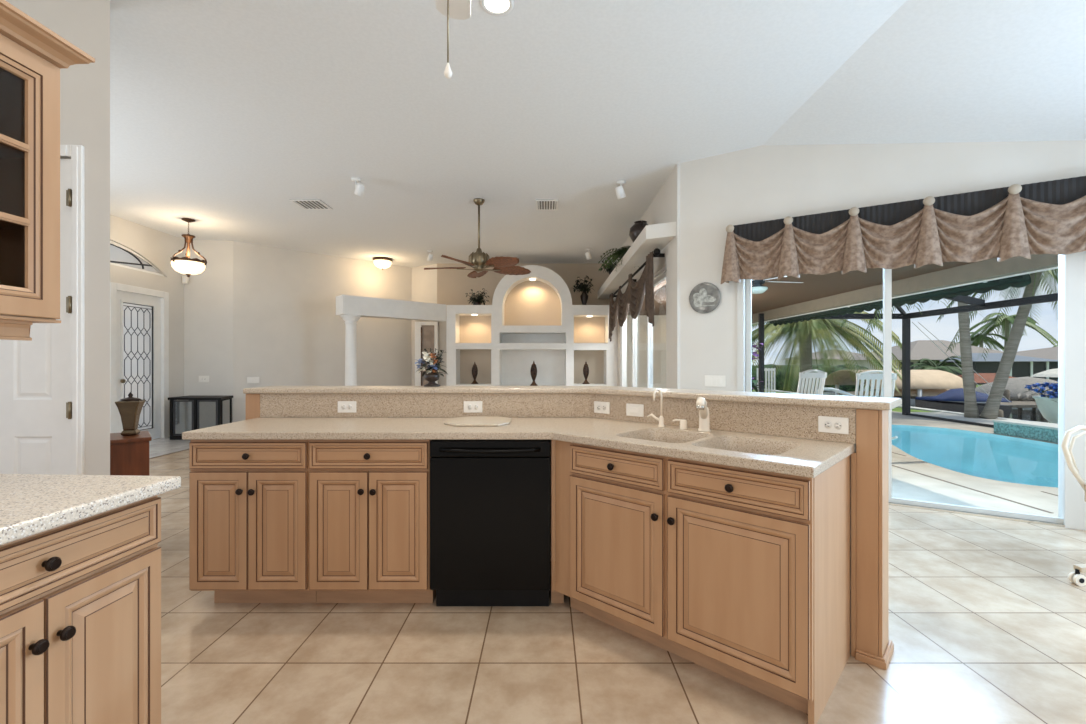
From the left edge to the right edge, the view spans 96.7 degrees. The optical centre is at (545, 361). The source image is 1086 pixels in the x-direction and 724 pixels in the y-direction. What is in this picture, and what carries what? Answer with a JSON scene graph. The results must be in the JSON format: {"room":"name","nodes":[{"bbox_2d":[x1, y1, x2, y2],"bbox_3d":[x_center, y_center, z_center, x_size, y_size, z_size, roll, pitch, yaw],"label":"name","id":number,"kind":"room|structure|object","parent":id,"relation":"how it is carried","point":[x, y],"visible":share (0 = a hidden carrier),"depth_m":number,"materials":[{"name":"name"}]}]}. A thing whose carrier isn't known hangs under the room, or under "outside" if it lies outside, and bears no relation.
{"room":"kitchen","nodes":[
{"label":"kitchen","id":0,"kind":"room"},
{"bbox_2d":[0,0,94,340],"bbox_3d":[-1.582,-0.491,0.982,0.389,0.861,0.986,0,0,2],"label":"upper cabinet","id":1,"kind":"object","parent":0,"point":[32,55],"visible":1,"depth_m":1.37,"materials":[{"name":"brown wood"}]},
{"bbox_2d":[5,0,109,474],"bbox_3d":[-3.463,-0.445,2.885,1.873,3.420,0.170,0,0,0],"label":"wall","id":2,"kind":"structure","parent":0,"point":[84,88],"depth_m":2.80,"materials":[{"name":"paint"}]},
{"bbox_2d":[60,145,83,474],"bbox_3d":[-3.151,0.006,2.793,0.951,2.518,0.034,0,0,0],"label":"door frame","id":3,"kind":"structure","parent":2,"relation":"in","point":[75,152],"depth_m":2.78,"materials":[{"name":"white paint"}]},
{"bbox_2d":[0,159,71,474],"bbox_3d":[-3.139,0.038,2.808,0.833,2.437,0.075,0,0,0],"label":"door","id":4,"kind":"structure","parent":3,"relation":"attached to","point":[36,404],"depth_m":2.81,"materials":[{"name":"white paint"}]},
{"bbox_2d":[110,214,183,436],"bbox_3d":[-6.440,-0.445,6.875,0.160,3.420,3.350,0,0,0],"label":"wall","id":5,"kind":"structure","parent":0,"point":[156,247],"depth_m":8.01,"materials":[{"name":"paint"}]},
{"bbox_2d":[110,241,164,276],"bbox_3d":[-6.425,-1.610,6.920,0.050,0.364,2.394,0,0,0],"label":"window","id":6,"kind":"structure","parent":5,"relation":"in","point":[121,256],"depth_m":7.42,"materials":[{"name":"glass"}]},
{"bbox_2d":[110,282,168,437],"bbox_3d":[-6.378,0.048,7.572,0.085,2.435,1.085,0,0,0],"label":"door frame","id":7,"kind":"structure","parent":5,"relation":"in","point":[114,287],"depth_m":7.66,"materials":[{"name":"white paint"}]},
{"bbox_2d":[117,291,160,438],"bbox_3d":[-6.365,0.095,7.570,0.130,2.320,0.880,0,0,0],"label":"door","id":8,"kind":"structure","parent":7,"relation":"attached to","point":[138,315],"depth_m":7.65,"materials":[{"name":"white paint"}]},
{"bbox_2d":[184,239,232,422],"bbox_3d":[-5.965,-0.445,8.605,0.814,3.420,0.119,0,0,-8],"label":"wall","id":9,"kind":"structure","parent":0,"point":[208,295],"depth_m":8.55,"materials":[{"name":"paint"}]},
{"bbox_2d":[233,241,410,421],"bbox_3d":[-4.347,-0.445,9.883,3.543,3.420,0.134,0,0,-44],"label":"wall","id":10,"kind":"structure","parent":0,"point":[288,331],"depth_m":9.44,"materials":[{"name":"paint"}]},
{"bbox_2d":[411,264,436,385],"bbox_3d":[-2.687,-0.445,10.864,0.827,3.420,0.160,0,0,33],"label":"wall","id":11,"kind":"structure","parent":0,"point":[423,282],"depth_m":10.86,"materials":[{"name":"paint"}]},
{"bbox_2d":[423,373,440,386],"bbox_3d":[-0.775,0.120,3.285,0.116,0.088,0.114,0,0,0],"label":"footed bowl","id":12,"kind":"object","parent":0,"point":[431,378],"depth_m":3.25,"materials":[{"name":"grey ceramic"}]},
{"bbox_2d":[439,321,445,385],"bbox_3d":[-2.161,0.165,10.455,0.346,2.200,0.090,0,0,0],"label":"wall","id":13,"kind":"structure","parent":0,"point":[442,325],"depth_m":10.41,"materials":[{"name":"paint"}]},
{"bbox_2d":[415,322,438,385],"bbox_3d":[-2.559,0.200,10.365,0.490,2.130,0.070,0,0,0],"label":"door frame","id":14,"kind":"structure","parent":13,"relation":"in","point":[418,325],"depth_m":10.33,"materials":[{"name":"white paint"}]},
{"bbox_2d":[421,325,433,385],"bbox_3d":[-2.539,0.235,10.352,0.281,2.040,0.075,0,0,0],"label":"door","id":15,"kind":"structure","parent":14,"relation":"attached to","point":[427,331],"depth_m":10.35,"materials":[{"name":"brown wood"}]},
{"bbox_2d":[437,264,608,304],"bbox_3d":[-0.480,-0.445,10.630,3.809,3.420,0.120,0,0,0],"label":"wall","id":16,"kind":"structure","parent":0,"point":[452,284],"depth_m":10.57,"materials":[{"name":"beige paint"}]},
{"bbox_2d":[446,265,616,385],"bbox_3d":[-0.278,-0.332,10.082,3.399,3.193,0.965,0,0,0],"label":"wall","id":17,"kind":"structure","parent":0,"point":[527,321],"depth_m":10.02,"materials":[{"name":"paint"}]},
{"bbox_2d":[465,288,489,304],"bbox_3d":[-1.405,-1.323,9.913,0.430,0.380,0.502,0,0,-41],"label":"ivy","id":18,"kind":"object","parent":17,"relation":"on","point":[479,300],"visible":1,"depth_m":9.85,"materials":[{"name":"green plant"}]},
{"bbox_2d":[530,361,537,385],"bbox_3d":[-0.248,0.225,9.840,0.162,0.520,0.158,0,0,0],"label":"statuette","id":19,"kind":"object","parent":17,"relation":"in","point":[533,371],"visible":1,"depth_m":9.81,"materials":[{"name":"brown metal"}]},
{"bbox_2d":[573,276,594,304],"bbox_3d":[0.765,-1.445,9.892,0.484,0.624,0.464,0,0,0],"label":"flower vase","id":20,"kind":"object","parent":17,"relation":"on","point":[583,288],"visible":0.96,"depth_m":9.84,"materials":[{"name":"brown ceramic"}]},
{"bbox_2d":[110,0,1085,267],"bbox_3d":[-1.400,-1.822,4.500,13.200,0.907,15.000,0,0,0],"label":"ceiling","id":21,"kind":"structure","parent":0,"point":[224,113],"depth_m":3.81,"materials":[{"name":"paint"}]},
{"bbox_2d":[170,218,206,277],"bbox_3d":[-5.393,-1.716,7.289,0.453,0.878,0.454,0,0,0],"label":"pendant lamp","id":22,"kind":"object","parent":21,"relation":"hanging from","point":[188,266],"visible":1,"depth_m":7.22,"materials":[{"name":"glass"}]},
{"bbox_2d":[289,199,332,209],"bbox_3d":[-3.200,-2.149,6.600,0.400,0.012,0.400,0,0,0],"label":"ceiling vent","id":23,"kind":"object","parent":21,"relation":"in","point":[306,204],"visible":1,"depth_m":6.58,"materials":[{"name":"metal"}]},
{"bbox_2d":[351,177,364,195],"bbox_3d":[-2.198,-2.045,5.670,0.194,0.220,0.119,0,0,31],"label":"light","id":24,"kind":"object","parent":21,"relation":"attached to","point":[360,187],"visible":1,"depth_m":5.62,"materials":[{"name":"white paint"}]},
{"bbox_2d":[372,257,392,269],"bbox_3d":[-3.410,-2.033,10.080,0.400,0.245,0.400,0,0,0],"label":"ceiling lamp","id":25,"kind":"object","parent":21,"relation":"attached to","point":[380,262],"visible":1,"depth_m":9.95,"materials":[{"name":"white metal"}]},
{"bbox_2d":[435,0,470,78],"bbox_3d":[-0.317,-1.500,1.446,1.224,1.310,1.223,0,0,0],"label":"kitchen ceiling fan","id":26,"kind":"object","parent":21,"relation":"hanging from","point":[454,9],"visible":1,"depth_m":1.98,"materials":[{"name":"white paint"}]},
{"bbox_2d":[424,198,530,277],"bbox_3d":[-0.927,-1.677,6.456,1.442,0.955,1.448,0,0,0],"label":"ceiling fan","id":27,"kind":"object","parent":21,"relation":"hanging from","point":[480,260],"visible":1,"depth_m":6.37,"materials":[{"name":"gold metal"}]},
{"bbox_2d":[480,0,513,15],"bbox_3d":[-0.294,-2.151,2.900,0.204,0.008,0.204,0,0,0],"label":"recessed light","id":28,"kind":"object","parent":21,"relation":"in","point":[493,7],"visible":1,"depth_m":2.92,"materials":[{"name":"white paint"}]},
{"bbox_2d":[536,200,557,209],"bbox_3d":[0.014,-2.149,6.620,0.300,0.012,0.420,0,0,0],"label":"ceiling vent","id":29,"kind":"object","parent":21,"relation":"in","point":[540,204],"visible":1,"depth_m":6.61,"materials":[{"name":"metal"}]},
{"bbox_2d":[615,180,625,198],"bbox_3d":[0.888,-2.045,5.759,0.129,0.220,0.157,0,0,0],"label":"light","id":30,"kind":"object","parent":21,"relation":"attached to","point":[620,193],"visible":1,"depth_m":5.72,"materials":[{"name":"white paint"}]},
{"bbox_2d":[149,437,1085,723],"bbox_3d":[-1.400,1.323,4.500,13.200,0.124,15.000,0,0,0],"label":"floor","id":31,"kind":"structure","parent":0,"point":[987,621],"depth_m":2.07,"materials":[{"name":"tile"}]},
{"bbox_2d":[0,495,160,723],"bbox_3d":[-1.448,0.828,1.148,0.609,0.874,0.655,0,0,3],"label":"base cabinet","id":32,"kind":"object","parent":31,"relation":"on","point":[80,600],"visible":1,"depth_m":1.23,"materials":[{"name":"brown wood"}]},
{"bbox_2d":[0,474,180,544],"bbox_3d":[-1.485,0.370,1.020,0.670,0.038,0.985,0,0,3],"label":"countertop","id":33,"kind":"structure","parent":32,"relation":"on","point":[30,504],"depth_m":1.28,"materials":[{"name":"beige stone"}]},
{"bbox_2d":[110,431,151,475],"bbox_3d":[-3.042,0.890,3.304,0.515,0.750,0.420,0,0,-42],"label":"wood chest","id":34,"kind":"object","parent":31,"relation":"on","point":[129,455],"visible":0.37,"depth_m":3.26,"materials":[{"name":"brown wood"}]},
{"bbox_2d":[115,392,144,435],"bbox_3d":[-2.925,0.362,3.400,0.136,0.305,0.136,0,0,-24],"label":"urn","id":35,"kind":"object","parent":34,"relation":"on","point":[129,408],"visible":1,"depth_m":3.36,"materials":[{"name":"brown ceramic"}]},
{"bbox_2d":[168,395,232,439],"bbox_3d":[-5.690,0.920,8.055,0.859,0.690,0.490,0,0,0],"label":"console","id":36,"kind":"object","parent":31,"relation":"on","point":[192,412],"visible":0.79,"depth_m":7.84,"materials":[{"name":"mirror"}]},
{"bbox_2d":[189,440,316,602],"bbox_3d":[-1.508,0.828,2.716,0.604,0.874,0.609,0,0,0],"label":"base cabinet","id":37,"kind":"object","parent":31,"relation":"on","point":[249,499],"visible":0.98,"depth_m":2.44,"materials":[{"name":"brown wood"}]},
{"bbox_2d":[340,314,360,385],"bbox_3d":[-3.414,0.225,8.454,0.340,2.080,0.340,0,0,0],"label":"column","id":38,"kind":"structure","parent":31,"relation":"on","point":[350,322],"depth_m":8.38,"materials":[{"name":"paint"}]},
{"bbox_2d":[336,295,445,321],"bbox_3d":[-2.828,-0.980,9.025,2.035,0.330,0.320,0,0,-44],"label":"soffit beam","id":39,"kind":"structure","parent":38,"relation":"on","point":[371,307],"depth_m":8.80,"materials":[{"name":"paint"}]},
{"bbox_2d":[309,440,435,602],"bbox_3d":[-0.899,0.828,2.716,0.611,0.874,0.609,0,0,0],"label":"base cabinet","id":40,"kind":"object","parent":31,"relation":"on","point":[369,500],"visible":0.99,"depth_m":2.44,"materials":[{"name":"brown wood"}]},
{"bbox_2d":[430,440,549,605],"bbox_3d":[-0.281,0.829,2.699,0.608,0.872,0.602,0,0,0],"label":"dishwasher","id":41,"kind":"object","parent":31,"relation":"on","point":[490,499],"visible":0.98,"depth_m":2.43,"materials":[{"name":"black plastic"}]},
{"bbox_2d":[551,440,563,602],"bbox_3d":[0.060,0.828,2.505,0.065,0.874,0.090,0,0,0],"label":"filler panel","id":42,"kind":"object","parent":31,"relation":"on","point":[556,597],"visible":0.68,"depth_m":2.46,"materials":[{"name":"brown wood"}]},
{"bbox_2d":[246,394,893,669],"bbox_3d":[-0.104,0.733,2.907,3.591,1.065,0.841,0,0,18],"label":"wall","id":43,"kind":"structure","parent":31,"relation":"on","point":[870,643],"depth_m":2.29,"materials":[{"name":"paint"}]},
{"bbox_2d":[338,401,355,412],"bbox_3d":[-1.254,0.283,3.042,0.118,0.072,0.009,0,0,0],"label":"outlet","id":44,"kind":"object","parent":43,"relation":"attached to","point":[343,406],"visible":1,"depth_m":3.04,"materials":[{"name":"beige plastic"}]},
{"bbox_2d":[464,401,481,412],"bbox_3d":[-0.460,0.283,3.042,0.118,0.072,0.009,0,0,0],"label":"outlet","id":45,"kind":"object","parent":43,"relation":"attached to","point":[469,406],"visible":1,"depth_m":3.04,"materials":[{"name":"beige plastic"}]},
{"bbox_2d":[260,394,855,443],"bbox_3d":[-0.141,0.276,2.865,3.296,0.149,0.644,0,0,17],"label":"backsplash","id":46,"kind":"structure","parent":43,"relation":"attached to","point":[794,421],"depth_m":3.05,"materials":[{"name":"beige stone"}]},
{"bbox_2d":[243,386,901,410],"bbox_3d":[-0.074,0.182,2.974,3.708,0.034,1.020,0,0,18],"label":"bar","id":47,"kind":"object","parent":43,"relation":"on","point":[835,401],"visible":1,"depth_m":2.93,"materials":[{"name":"beige stone"}]},
{"bbox_2d":[414,348,446,386],"bbox_3d":[-0.777,0.035,3.288,0.210,0.260,0.225,0,0,0],"label":"flower arrangement","id":48,"kind":"object","parent":47,"relation":"on","point":[431,374],"visible":0.99,"depth_m":3.25,"materials":[{"name":"multicoloured plant"}]},
{"bbox_2d":[594,401,609,413],"bbox_3d":[0.344,0.281,2.980,0.118,0.072,0.009,0,0,43],"label":"outlet","id":49,"kind":"object","parent":43,"relation":"attached to","point":[599,407],"visible":1,"depth_m":2.97,"materials":[{"name":"beige plastic"}]},
{"bbox_2d":[626,403,643,416],"bbox_3d":[0.517,0.281,2.817,0.118,0.072,0.010,0,0,43],"label":"switch plate","id":50,"kind":"object","parent":43,"relation":"attached to","point":[637,410],"visible":1,"depth_m":2.81,"materials":[{"name":"beige plastic"}]},
{"bbox_2d":[818,416,848,433],"bbox_3d":[1.262,0.277,2.123,0.118,0.072,0.009,0,0,43],"label":"outlet","id":51,"kind":"object","parent":43,"relation":"attached to","point":[839,425],"visible":1,"depth_m":2.12,"materials":[{"name":"beige plastic"}]},
{"bbox_2d":[555,440,849,723],"bbox_3d":[0.660,0.828,2.249,1.183,0.874,0.624,0,0,43],"label":"base cabinet","id":52,"kind":"object","parent":31,"relation":"on","point":[742,575],"visible":1,"depth_m":1.91,"materials":[{"name":"brown wood"}]},
{"bbox_2d":[182,418,853,477],"bbox_3d":[-0.245,0.443,2.575,3.290,0.184,1.199,0,0,16],"label":"countertop","id":53,"kind":"structure","parent":52,"relation":"on","point":[808,458],"depth_m":2.42,"materials":[{"name":"beige stone"}]},
{"bbox_2d":[444,416,511,426],"bbox_3d":[-0.390,0.345,2.820,0.370,0.012,0.400,0,0,0],"label":"cutting board","id":54,"kind":"object","parent":53,"relation":"on","point":[468,421],"visible":1,"depth_m":2.75,"materials":[{"name":"wood"}]},
{"bbox_2d":[647,388,664,426],"bbox_3d":[0.603,0.245,2.618,0.084,0.211,0.096,0,0,-10],"label":"water tap","id":55,"kind":"object","parent":53,"relation":"on","point":[660,419],"visible":1,"depth_m":2.61,"materials":[{"name":"beige metal"}]},
{"bbox_2d":[617,429,710,442],"bbox_3d":[0.571,0.443,2.331,0.363,0.183,0.393,0,0,43],"label":"sink","id":56,"kind":"object","parent":53,"relation":"in","point":[623,435],"depth_m":2.47,"materials":[{"name":"beige stone"}]},
{"bbox_2d":[696,397,710,431],"bbox_3d":[0.768,0.259,2.390,0.064,0.183,0.185,0,0,31],"label":"kitchen faucet","id":57,"kind":"object","parent":53,"relation":"on","point":[701,404],"visible":1,"depth_m":2.42,"materials":[{"name":"beige metal"}]},
{"bbox_2d":[694,437,799,454],"bbox_3d":[0.856,0.443,2.065,0.363,0.183,0.393,0,0,43],"label":"sink","id":58,"kind":"object","parent":53,"relation":"in","point":[707,445],"depth_m":2.19,"materials":[{"name":"beige stone"}]},
{"bbox_2d":[1061,425,1085,585],"bbox_3d":[3.409,0.740,2.687,0.842,1.050,0.863,0,0,0],"label":"chair","id":59,"kind":"object","parent":31,"relation":"on","point":[1075,577],"visible":1,"depth_m":2.95,"materials":[{"name":"white metal"}]},
{"bbox_2d":[620,266,665,387],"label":"window","id":60,"kind":"structure","parent":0,"point":[659,328],"depth_m":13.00,"materials":[{"name":"beige paint"}]},
{"bbox_2d":[611,163,679,388],"bbox_3d":[1.494,-0.445,8.619,0.140,3.420,6.763,0,0,0],"label":"wall","id":61,"kind":"structure","parent":0,"point":[665,207],"depth_m":5.48,"materials":[{"name":"paint"}]},
{"bbox_2d":[597,222,675,298],"bbox_3d":[1.274,-1.458,7.924,0.300,0.155,5.293,0,0,0],"label":"shelf","id":62,"kind":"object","parent":61,"relation":"attached to","point":[654,236],"depth_m":6.20,"materials":[{"name":"paint"}]},
{"bbox_2d":[598,246,639,270],"bbox_3d":[1.085,-1.543,7.353,0.578,0.378,0.877,0,0,0],"label":"potted fern","id":63,"kind":"object","parent":62,"relation":"on","point":[620,253],"visible":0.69,"depth_m":7.33,"materials":[{"name":"green plant"}]},
{"bbox_2d":[629,220,647,242],"bbox_3d":[1.244,-1.688,6.350,0.296,0.305,0.296,0,0,27],"label":"clay jar","id":64,"kind":"object","parent":62,"relation":"on","point":[636,229],"visible":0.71,"depth_m":6.25,"materials":[{"name":"brown ceramic"}]},
{"bbox_2d":[609,248,664,341],"bbox_3d":[1.304,-0.864,7.590,0.238,0.937,3.940,0,0,0],"label":"curtain","id":65,"kind":"object","parent":61,"relation":"attached to","point":[635,291],"visible":1,"depth_m":6.59,"materials":[{"name":"brown fabric"}]},
{"bbox_2d":[627,257,995,314],"bbox_3d":[3.577,-1.325,7.933,4.015,0.140,10.134,0,0,0],"label":"ceiling","id":66,"kind":"structure","parent":0,"point":[779,294],"depth_m":7.92,"materials":[{"name":"brown paint"}]},
{"bbox_2d":[752,276,802,293],"bbox_3d":[2.644,-1.049,6.028,1.176,0.410,1.172,0,0,0],"label":"lanai ceiling fan","id":67,"kind":"object","parent":66,"relation":"hanging from","point":[757,287],"visible":0.38,"depth_m":5.92,"materials":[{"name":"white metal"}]},
{"bbox_2d":[752,254,1057,322],"bbox_3d":[5.480,-1.145,8.046,0.160,0.219,9.908,0,0,0],"label":"beam","id":68,"kind":"structure","parent":66,"relation":"attached to","point":[990,268],"depth_m":6.82,"materials":[{"name":"paint"}]},
{"bbox_2d":[770,274,1030,325],"bbox_3d":[5.654,-0.995,8.960,0.189,0.188,6.480,0,0,0],"label":"awning","id":69,"kind":"object","parent":68,"relation":"attached to","point":[1019,281],"visible":0.94,"depth_m":7.21,"materials":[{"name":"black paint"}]},
{"bbox_2d":[752,266,1057,323],"bbox_3d":[5.560,-1.030,8.046,0.040,0.020,9.908,0,0,0],"label":"trim","id":70,"kind":"structure","parent":68,"relation":"attached to","point":[1046,269],"depth_m":6.79,"materials":[{"name":"white paint"}]},
{"bbox_2d":[680,140,1085,529],"bbox_3d":[3.349,-0.445,4.146,4.443,3.420,0.140,0,0,32],"label":"wall","id":71,"kind":"structure","parent":0,"point":[764,182],"depth_m":4.54,"materials":[{"name":"paint"}]},
{"bbox_2d":[689,282,720,312],"bbox_3d":[1.672,-0.674,5.083,0.326,0.326,0.027,0,0,32],"label":"decorative plate","id":72,"kind":"object","parent":71,"relation":"attached to","point":[705,297],"visible":1,"depth_m":5.08,"materials":[{"name":"ceramic"}]},
{"bbox_2d":[705,375,724,386],"bbox_3d":[1.763,0.198,5.038,0.191,0.115,0.011,0,0,32],"label":"switch plate","id":73,"kind":"object","parent":71,"relation":"attached to","point":[710,380],"visible":1,"depth_m":5.04,"materials":[{"name":"beige plastic"}]},
{"bbox_2d":[737,255,1064,527],"bbox_3d":[3.036,0.115,4.339,2.461,2.300,0.162,0,0,32],"label":"sliding door","id":74,"kind":"structure","parent":71,"relation":"in","point":[1059,521],"depth_m":4.28,"materials":[{"name":"silver metal"}]},
{"bbox_2d":[721,176,1085,283],"bbox_3d":[3.193,-1.078,4.037,3.322,0.594,0.203,0,0,32],"label":"valance","id":75,"kind":"object","parent":71,"relation":"attached to","point":[1047,217],"visible":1,"depth_m":4.04,"materials":[{"name":"brown fabric"}]},
{"bbox_2d":[892,452,1057,512],"bbox_3d":[4.713,1.313,7.700,0.658,0.002,9.600,0,0,0],"label":"trim","id":76,"kind":"structure","parent":71,"relation":"attached to","point":[892,452],"depth_m":4.89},
{"bbox_2d":[890,411,1063,527],"bbox_3d":[5.471,1.540,6.747,7.805,0.450,12.507,0,0,0],"label":"pool deck","id":77,"kind":"object","parent":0,"point":[906,484],"visible":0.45,"depth_m":5.06,"materials":[{"name":"beige concrete"}]},
{"bbox_2d":[752,343,762,391],"bbox_3d":[2.643,0.529,6.221,0.382,1.572,0.434,0,0,0],"label":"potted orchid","id":78,"kind":"object","parent":77,"relation":"on","point":[754,382],"visible":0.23,"depth_m":6.17,"materials":[{"name":"purple plant"}]},
{"bbox_2d":[797,369,826,394],"bbox_3d":[4.625,0.722,8.900,0.620,1.181,0.852,0,0,-18],"label":"rocking chair","id":79,"kind":"object","parent":77,"relation":"on","point":[812,373],"visible":0.25,"depth_m":8.57,"materials":[{"name":"white paint"}]},
{"bbox_2d":[855,370,897,439],"bbox_3d":[5.416,0.722,8.200,0.620,1.181,0.852,0,0,8],"label":"rocking chair","id":80,"kind":"object","parent":77,"relation":"on","point":[867,375],"visible":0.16,"depth_m":7.86,"materials":[{"name":"white paint"}]},
{"bbox_2d":[758,293,1057,427],"bbox_3d":[7.155,-0.342,7.691,3.710,3.314,8.781,0,0,0],"label":"cage","id":81,"kind":"object","parent":77,"relation":"on","point":[976,304],"visible":0.56,"depth_m":11.93,"materials":[{"name":"brown metal"}]},
{"bbox_2d":[892,425,1057,487],"bbox_3d":[6.562,1.841,7.460,3.276,1.049,5.334,0,0,0],"label":"swimming pool","id":82,"kind":"object","parent":77,"relation":"in","point":[978,454],"visible":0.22,"depth_m":8.96,"materials":[{"name":"liquid"}]},
{"bbox_2d":[992,420,1057,442],"bbox_3d":[8.525,1.190,7.400,0.709,0.250,3.000,0,0,0],"label":"ledge","id":83,"kind":"object","parent":77,"relation":"on","point":[1044,431],"visible":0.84,"depth_m":8.36,"materials":[{"name":"tile"}]},
{"label":"outside","id":84,"kind":"structure","parent":0,"visible":0},
{"bbox_3d":[92.250,2.275,80.000,135.500,1.180,240.000,0,0,0],"label":"shore","id":85,"kind":"object","parent":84,"visible":0},
{"bbox_2d":[780,350,860,365],"bbox_3d":[38.382,0.025,65.000,8.647,3.320,11.200,0,0,0],"label":"house","id":86,"kind":"structure","parent":85,"relation":"on","point":[833,361],"depth_m":61.46,"materials":[{"name":"beige paint"}]},
{"bbox_2d":[910,356,961,375],"bbox_3d":[26.675,0.645,32.685,4.142,2.080,4.483,0,0,0],"label":"bush","id":87,"kind":"object","parent":85,"relation":"on","point":[941,365],"visible":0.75,"depth_m":32.73,"materials":[{"name":"green plant"}]},
{"bbox_2d":[842,340,1031,369],"bbox_3d":[35.020,-0.150,44.000,11.613,3.670,9.200,0,0,0],"label":"house","id":88,"kind":"structure","parent":85,"relation":"on","point":[919,349],"depth_m":41.69,"materials":[{"name":"beige paint"}]},
{"bbox_2d":[958,332,1007,350],"bbox_3d":[51.299,-0.929,57.135,6.332,5.242,6.290,0,0,0],"label":"palm tree","id":89,"kind":"object","parent":85,"relation":"on","point":[978,338],"visible":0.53,"depth_m":56.15,"materials":[{"name":"green plant"}]},
{"bbox_2d":[958,373,1016,387],"bbox_3d":[23.957,1.145,26.300,3.500,1.080,2.600,0,0,0],"label":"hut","id":90,"kind":"object","parent":85,"relation":"on","point":[989,377],"visible":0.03,"depth_m":25.71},
{"bbox_2d":[940,353,1057,384],"bbox_3d":[35.180,0.475,37.500,6.861,2.420,3.600,0,0,0],"label":"house","id":91,"kind":"structure","parent":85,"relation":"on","point":[1019,369],"depth_m":36.00,"materials":[{"name":"white paint"}]},
{"bbox_2d":[970,313,1057,350],"bbox_3d":[52.491,-1.959,55.161,7.622,7.297,8.124,0,0,0],"label":"palm tree","id":92,"kind":"object","parent":85,"relation":"on","point":[1030,322],"visible":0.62,"depth_m":54.33,"materials":[{"name":"green plant"}]},
{"bbox_2d":[1016,347,1057,361],"bbox_3d":[47.745,0.125,44.500,13.200,3.120,12.200,0,0,0],"label":"house","id":93,"kind":"structure","parent":85,"relation":"on","point":[1052,352],"depth_m":43.15,"materials":[{"name":"beige paint"}]},
{"bbox_2d":[1031,368,1057,376],"bbox_3d":[29.180,0.987,27.000,2.772,1.396,2.772,0,0,22],"label":"patio umbrella","id":94,"kind":"object","parent":85,"relation":"on","point":[1051,372],"visible":0.26,"depth_m":26.99,"materials":[{"name":"beige fabric"}]},
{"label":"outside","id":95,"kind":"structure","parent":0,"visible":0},
{"bbox_2d":[764,389,1017,419],"bbox_3d":[10.900,2.105,20.000,0.300,1.520,80.000,0,0,0],"label":"wall","id":96,"kind":"structure","parent":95,"point":[900,406],"depth_m":13.45,"materials":[{"name":"concrete"}]},
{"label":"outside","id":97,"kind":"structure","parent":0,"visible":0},
{"bbox_2d":[813,391,1050,422],"bbox_3d":[17.700,2.515,25.000,13.600,0.700,110.000,0,0,0],"label":"canal","id":98,"kind":"object","parent":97,"point":[1028,414],"depth_m":19.92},
{"bbox_2d":[825,370,962,396],"bbox_3d":[13.712,1.386,19.200,3.666,2.157,3.222,0,0,0],"label":"canopy","id":99,"kind":"object","parent":98,"relation":"on","point":[919,379],"visible":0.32,"depth_m":18.04,"materials":[{"name":"beige fabric"}]},
{"bbox_2d":[842,389,985,406],"bbox_3d":[13.825,1.452,18.600,4.601,1.230,1.809,0,0,5],"label":"boat","id":100,"kind":"object","parent":98,"relation":"on","point":[913,392],"visible":0.21,"depth_m":17.96,"materials":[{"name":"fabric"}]},
{"bbox_2d":[915,388,1011,417],"bbox_3d":[13.956,1.499,16.400,2.502,1.230,1.212,0,0,12],"label":"boat","id":101,"kind":"object","parent":98,"relation":"on","point":[941,401],"visible":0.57,"depth_m":16.09,"materials":[{"name":"blue fabric"}]},
{"bbox_2d":[975,377,1057,415],"bbox_3d":[20.521,1.592,20.563,4.516,1.947,4.489,0,0,0],"label":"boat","id":102,"kind":"object","parent":98,"relation":"on","point":[1016,386],"visible":0.27,"depth_m":19.80,"materials":[{"name":"white plastic"}]},
{"bbox_2d":[1000,401,1047,421],"bbox_3d":[18.134,2.062,18.350,3.152,1.007,1.700,0,0,0],"label":"dock","id":103,"kind":"object","parent":98,"relation":"in","point":[1015,404],"visible":0.12,"depth_m":17.71,"materials":[{"name":"wood"}]},
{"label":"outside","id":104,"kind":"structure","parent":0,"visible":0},
{"bbox_2d":[910,412,1041,441],"bbox_3d":[10.020,1.615,-3.425,1.440,0.500,33.150,0,0,0],"label":"seawall","id":105,"kind":"object","parent":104,"point":[935,414],"visible":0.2,"depth_m":11.88,"materials":[{"name":"concrete"}]},
{"bbox_2d":[840,269,1057,417],"bbox_3d":[10.298,-1.229,11.829,4.612,5.257,4.333,0,0,-16],"label":"palm tree","id":106,"kind":"object","parent":105,"relation":"on","point":[970,403],"visible":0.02,"depth_m":11.82,"materials":[{"name":"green plant"}]},
{"bbox_2d":[936,269,1057,418],"bbox_3d":[12.147,-0.779,11.664,3.916,4.428,3.956,0,0,-7],"label":"palm tree","id":107,"kind":"object","parent":105,"relation":"on","point":[991,409],"visible":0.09,"depth_m":11.63,"materials":[{"name":"green plant"}]},
{"bbox_2d":[1023,379,1057,423],"bbox_3d":[9.487,0.843,8.837,1.012,1.044,0.968,0,0,0],"label":"urn planter","id":108,"kind":"object","parent":105,"relation":"on","point":[1047,405],"visible":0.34,"depth_m":8.87,"materials":[{"name":"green ceramic"}]},
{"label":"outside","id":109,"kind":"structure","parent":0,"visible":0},
{"bbox_2d":[752,390,929,411],"bbox_3d":[2.875,1.625,36.580,15.750,0.480,46.840,0,0,0],"label":"yard","id":110,"kind":"structure","parent":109,"point":[897,409],"depth_m":13.94,"materials":[{"name":"plant"}]},
{"bbox_2d":[757,368,774,392],"bbox_3d":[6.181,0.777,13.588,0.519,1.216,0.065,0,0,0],"label":"chair","id":111,"kind":"object","parent":110,"relation":"on","point":[765,369],"visible":0.43,"depth_m":13.55,"materials":[{"name":"white paint"}]},
{"bbox_2d":[752,311,901,396],"bbox_3d":[8.542,-0.021,16.075,5.560,3.902,5.588,0,0,34],"label":"palm tree","id":112,"kind":"object","parent":110,"relation":"on","point":[811,330],"visible":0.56,"depth_m":14.98,"materials":[{"name":"green plant"}]},
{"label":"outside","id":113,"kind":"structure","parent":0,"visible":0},
{"bbox_2d":[752,364,870,392],"bbox_3d":[16.396,1.065,30.947,9.871,1.892,3.618,0,0,0],"label":"hedge","id":114,"kind":"object","parent":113,"point":[848,388],"visible":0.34,"depth_m":29.52,"materials":[{"name":"green plant"}]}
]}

